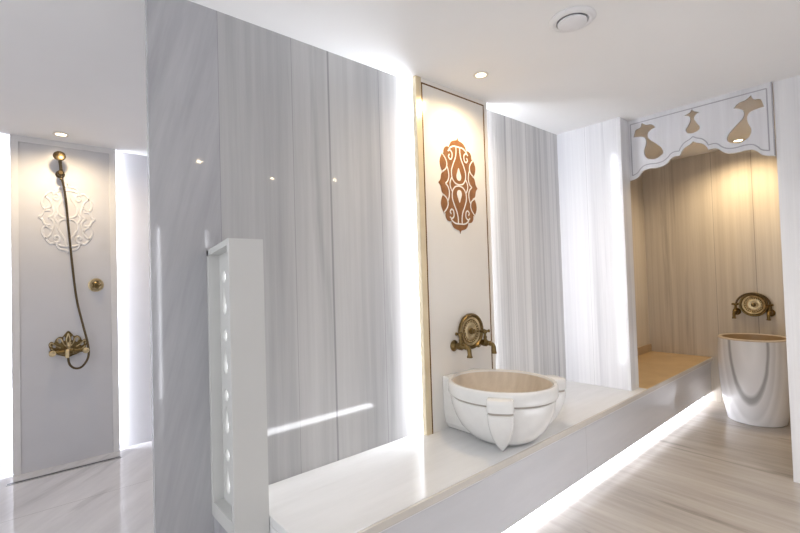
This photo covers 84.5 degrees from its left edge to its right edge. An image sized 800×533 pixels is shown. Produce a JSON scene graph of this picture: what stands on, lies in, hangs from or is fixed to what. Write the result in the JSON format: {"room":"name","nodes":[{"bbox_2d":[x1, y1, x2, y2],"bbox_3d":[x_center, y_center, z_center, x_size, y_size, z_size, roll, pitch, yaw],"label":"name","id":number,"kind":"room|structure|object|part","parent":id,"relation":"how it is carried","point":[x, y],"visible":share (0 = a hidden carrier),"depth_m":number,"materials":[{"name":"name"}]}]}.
{"room":"spa","nodes":[
{"label":"spa","id":0,"kind":"room"},
{"bbox_2d":[0,135,151,476],"bbox_3d":[-3.118,0.275,3.273,3.200,2.600,0.050,-1,-2,-41],"label":"wall","id":1,"kind":"structure","parent":0,"point":[134,346],"depth_m":3.87,"materials":[{"name":"white paint"}]},
{"bbox_2d":[10,134,119,476],"bbox_3d":[-2.694,0.280,3.564,0.682,2.579,0.067,-1,-2,-41],"label":"wall panel","id":2,"kind":"object","parent":1,"relation":"attached to","point":[62,414],"visible":0.98,"depth_m":3.52,"materials":[{"name":"white stone"}]},
{"bbox_2d":[48,331,88,357],"bbox_3d":[-2.625,0.622,3.490,0.260,0.212,0.132,-1,-2,-41],"label":"shower mixer","id":3,"kind":"object","parent":2,"relation":"attached to","point":[67,348],"visible":0.99,"depth_m":3.51,"materials":[{"name":"gold metal"}]},
{"bbox_3d":[-2.687,0.675,3.401,0.048,0.048,0.036,-1,-2,-41],"label":"handle","id":4,"kind":"part","parent":3,"relation":"part of","materials":[{"name":"white ceramic"}]},
{"bbox_3d":[-2.619,0.656,3.470,0.036,0.118,0.098,-1,-2,-23],"label":"spout","id":5,"kind":"part","parent":3,"relation":"part of","materials":[{"name":"gold metal"}]},
{"bbox_3d":[-2.527,0.674,3.540,0.048,0.048,0.036,-1,-2,-41],"label":"handle","id":6,"kind":"part","parent":3,"relation":"part of","materials":[{"name":"white ceramic"}]},
{"bbox_2d":[53,151,89,368],"bbox_3d":[-2.629,-0.044,3.521,0.225,1.728,0.133,-1,-2,-41],"label":"shower","id":7,"kind":"object","parent":2,"relation":"attached to","point":[59,156],"visible":0.98,"depth_m":3.52,"materials":[{"name":"brown metal"}]},
{"bbox_3d":[-2.692,-0.775,3.490,0.026,0.154,0.045,-1,-1,-11],"label":"handle","id":8,"kind":"part","parent":7,"relation":"part of","materials":[{"name":"brown metal"}]},
{"bbox_2d":[88,278,103,291],"bbox_3d":[-2.527,0.154,3.660,0.112,0.112,0.042,-1,-2,-41],"label":"shower valve","id":9,"kind":"object","parent":2,"relation":"attached to","point":[95,285],"visible":1,"depth_m":3.66,"materials":[{"name":"gold metal"}]},
{"bbox_3d":[-2.522,0.154,3.659,0.066,0.068,0.034,-1,-2,-41],"label":"knob","id":10,"kind":"part","parent":9,"relation":"part of","materials":[{"name":"gold metal"}]},
{"bbox_2d":[145,0,649,532],"bbox_3d":[0.929,0.150,3.436,5.107,2.611,0.030,-1,-2,-41],"label":"wall","id":11,"kind":"structure","parent":0,"point":[300,148],"depth_m":2.21,"materials":[{"name":"grey stone"}]},
{"bbox_2d":[412,75,495,435],"bbox_3d":[0.358,-0.077,2.874,0.686,2.150,0.085,-1,-2,-41],"label":"decorative panel","id":12,"kind":"object","parent":11,"relation":"attached to","point":[452,190],"visible":1,"depth_m":2.79,"materials":[{"name":"beige stone"}]},
{"bbox_2d":[450,332,472,357],"bbox_3d":[0.388,0.484,2.725,0.072,0.150,0.146,-1,-2,-41],"label":"tap","id":13,"kind":"object","parent":12,"relation":"attached to","point":[454,345],"visible":1,"depth_m":2.73,"materials":[{"name":"gold metal"}]},
{"bbox_3d":[0.377,0.433,2.737,0.058,0.048,0.058,-1,-2,-41],"label":"handle","id":14,"kind":"part","parent":13,"relation":"part of","materials":[{"name":"gold metal"}]},
{"bbox_3d":[0.418,0.519,2.691,0.036,0.076,0.057,-1,-2,-41],"label":"spout","id":15,"kind":"part","parent":13,"relation":"part of","materials":[{"name":"gold metal"}]},
{"bbox_2d":[458,313,482,348],"bbox_3d":[0.470,0.420,2.861,0.232,0.232,0.046,-1,-2,-41],"label":"plate","id":16,"kind":"object","parent":12,"relation":"attached to","point":[471,324],"visible":0.94,"depth_m":2.86,"materials":[{"name":"gold metal"}]},
{"bbox_3d":[0.464,0.421,2.868,0.188,0.188,0.010,-1,-2,-41],"label":"dish","id":17,"kind":"part","parent":16,"relation":"part of","materials":[{"name":"gold metal"}]},
{"bbox_2d":[477,329,496,353],"bbox_3d":[0.570,0.488,2.884,0.072,0.150,0.146,-1,-2,-41],"label":"tap","id":18,"kind":"object","parent":12,"relation":"attached to","point":[484,342],"visible":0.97,"depth_m":2.87,"materials":[{"name":"gold metal"}]},
{"bbox_3d":[0.559,0.438,2.896,0.058,0.048,0.058,-1,-2,-41],"label":"handle","id":19,"kind":"part","parent":18,"relation":"part of","materials":[{"name":"gold metal"}]},
{"bbox_3d":[0.601,0.524,2.850,0.036,0.076,0.057,-1,-2,-41],"label":"spout","id":20,"kind":"part","parent":18,"relation":"part of","materials":[{"name":"gold metal"}]},
{"bbox_2d":[637,344,651,355],"bbox_3d":[2.228,0.938,4.496,1.766,0.084,0.020,-1,-2,-41],"label":"baseboard","id":21,"kind":"structure","parent":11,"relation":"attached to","point":[647,348],"depth_m":4.93,"materials":[{"name":"brown stone"}]},
{"bbox_2d":[0,0,799,159],"bbox_3d":[0.627,-1.191,2.167,7.411,0.096,6.748,-1,-2,-41],"label":"ceiling","id":22,"kind":"structure","parent":0,"point":[76,68],"depth_m":2.38,"materials":[{"name":"white paint"}]},
{"bbox_2d":[52,132,69,136],"bbox_3d":[-2.607,-1.014,3.385,0.109,0.007,0.109,-1,-2,-41],"label":"recessed light","id":23,"kind":"object","parent":22,"relation":"in","point":[60,134],"visible":1,"depth_m":3.39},
{"bbox_2d":[473,71,488,78],"bbox_3d":[0.490,-1.158,2.663,0.094,0.007,0.094,-1,-2,-41],"label":"recessed light","id":24,"kind":"object","parent":22,"relation":"in","point":[482,74],"visible":1,"depth_m":2.66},
{"bbox_2d":[549,6,595,32],"bbox_3d":[0.825,-1.172,2.108,0.212,0.028,0.212,-1,-2,-41],"label":"ceiling vent","id":25,"kind":"object","parent":22,"relation":"in","point":[571,19],"visible":1,"depth_m":2.08,"materials":[{"name":"white plastic"}]},
{"bbox_2d":[628,82,775,180],"bbox_3d":[2.162,-0.955,3.242,0.023,0.489,0.916,-1,-2,-41],"label":"valance","id":26,"kind":"object","parent":22,"relation":"attached to","point":[717,117],"visible":1,"depth_m":3.16,"materials":[{"name":"white wood"}]},
{"bbox_2d":[731,139,745,142],"bbox_3d":[3.240,-1.204,4.214,0.109,0.007,0.109,-1,-2,-41],"label":"recessed light","id":27,"kind":"object","parent":22,"relation":"in","point":[736,140],"visible":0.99,"depth_m":4.21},
{"bbox_2d":[0,399,799,532],"bbox_3d":[0.709,1.455,2.102,7.411,0.050,6.748,-1,-2,-41],"label":"floor","id":28,"kind":"structure","parent":0,"point":[704,470],"depth_m":2.86,"materials":[{"name":"beige stone"}]},
{"bbox_2d":[6,456,121,485],"bbox_3d":[-2.547,1.558,3.369,0.704,0.004,0.040,-1,-2,-41],"label":"shower drain","id":29,"kind":"object","parent":28,"relation":"on","point":[117,457],"visible":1,"depth_m":3.34,"materials":[{"name":"metal"}]},
{"bbox_2d":[207,238,269,532],"bbox_3d":[-0.671,0.680,1.822,0.140,1.571,0.259,-1,-2,-41],"label":"partition","id":30,"kind":"object","parent":28,"relation":"on","point":[235,269],"depth_m":1.75,"materials":[{"name":"white stone"}]},
{"bbox_3d":[-0.684,0.471,1.835,0.140,1.149,0.237,-1,-2,-41],"label":"frame","id":31,"kind":"part","parent":30,"relation":"part of","materials":[{"name":"grey stone"}]},
{"bbox_3d":[-0.658,1.255,1.818,0.134,0.420,0.237,-1,-2,-41],"label":"panel","id":32,"kind":"part","parent":30,"relation":"part of","materials":[{"name":"grey stone"}]},
{"bbox_3d":[-0.691,0.461,1.817,0.014,1.051,0.218,-1,-2,-41],"label":"pierced panel","id":33,"kind":"part","parent":30,"relation":"part of","materials":[{"name":"grey stone"}]},
{"bbox_2d":[269,351,712,532],"bbox_3d":[1.305,1.210,3.285,4.750,0.461,0.606,-1,-2,-41],"label":"bench","id":34,"kind":"object","parent":28,"relation":"on","point":[449,480],"visible":0.72,"depth_m":2.29,"materials":[{"name":"beige stone"}]},
{"bbox_3d":[-0.484,1.246,1.739,0.021,0.423,0.582,-1,-2,-41],"label":"panel","id":35,"kind":"part","parent":34,"relation":"part of","materials":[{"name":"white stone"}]},
{"bbox_2d":[443,368,565,450],"bbox_3d":[0.629,0.820,2.586,0.733,0.325,0.644,-1,-2,-41],"label":"sink","id":36,"kind":"object","parent":34,"relation":"on","point":[503,408],"visible":1,"depth_m":2.37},
{"bbox_3d":[1.487,1.172,3.091,4.729,0.329,0.023,-1,-2,-41],"label":"panel","id":37,"kind":"part","parent":34,"relation":"part of","materials":[{"name":"stone"}]},
{"bbox_3d":[2.420,0.988,4.277,1.763,0.038,0.594,-1,-2,-41],"label":"niche seat","id":38,"kind":"part","parent":34,"relation":"part of","materials":[{"name":"beige stone"}]},
{"bbox_2d":[717,333,789,427],"bbox_3d":[3.243,1.021,4.021,0.540,0.756,0.540,-1,-2,-41],"label":"basin","id":39,"kind":"object","parent":28,"relation":"on","point":[753,368],"visible":0.92,"depth_m":3.83,"materials":[{"name":"grey stone"}]},
{"bbox_2d":[557,117,638,390],"bbox_3d":[1.646,-0.097,3.697,0.147,2.150,0.538,-1,-2,-41],"label":"wall","id":40,"kind":"structure","parent":0,"point":[600,329],"depth_m":3.61,"materials":[{"name":"white stone"}]},
{"bbox_2d":[642,140,785,402],"bbox_3d":[4.244,0.051,3.564,0.060,2.611,4.199,-1,-2,-41],"label":"wall","id":41,"kind":"structure","parent":0,"point":[712,219],"depth_m":4.63,"materials":[{"name":"beige wood"}]},
{"bbox_2d":[731,303,740,318],"bbox_3d":[3.366,0.442,4.419,0.146,0.150,0.072,-1,-2,-41],"label":"tap","id":42,"kind":"object","parent":41,"relation":"attached to","point":[736,311],"visible":1,"depth_m":4.42,"materials":[{"name":"gold metal"}]},
{"bbox_3d":[3.334,0.479,4.389,0.057,0.076,0.036,-1,-2,-41],"label":"spout","id":43,"kind":"part","parent":42,"relation":"part of","materials":[{"name":"gold metal"}]},
{"bbox_2d":[735,292,772,316],"bbox_3d":[3.491,0.375,4.348,0.046,0.240,0.294,-1,-2,-41],"label":"plate","id":44,"kind":"object","parent":41,"relation":"attached to","point":[752,303],"visible":0.99,"depth_m":4.35,"materials":[{"name":"gold metal"}]},
{"bbox_3d":[3.498,0.379,4.355,0.010,0.188,0.188,-1,-2,-41],"label":"dish","id":45,"kind":"part","parent":44,"relation":"part of","materials":[{"name":"gold metal"}]},
{"bbox_2d":[765,304,775,320],"bbox_3d":[3.541,0.436,4.218,0.146,0.150,0.072,-1,-2,-41],"label":"tap","id":46,"kind":"object","parent":41,"relation":"attached to","point":[769,312],"visible":1,"depth_m":4.22,"materials":[{"name":"gold metal"}]},
{"bbox_2d":[773,75,799,482],"bbox_3d":[3.437,0.035,1.883,0.100,2.611,2.725,-1,-2,-41],"label":"wall","id":47,"kind":"structure","parent":0,"point":[786,92],"depth_m":2.84,"materials":[{"name":"white stone"}]}
]}

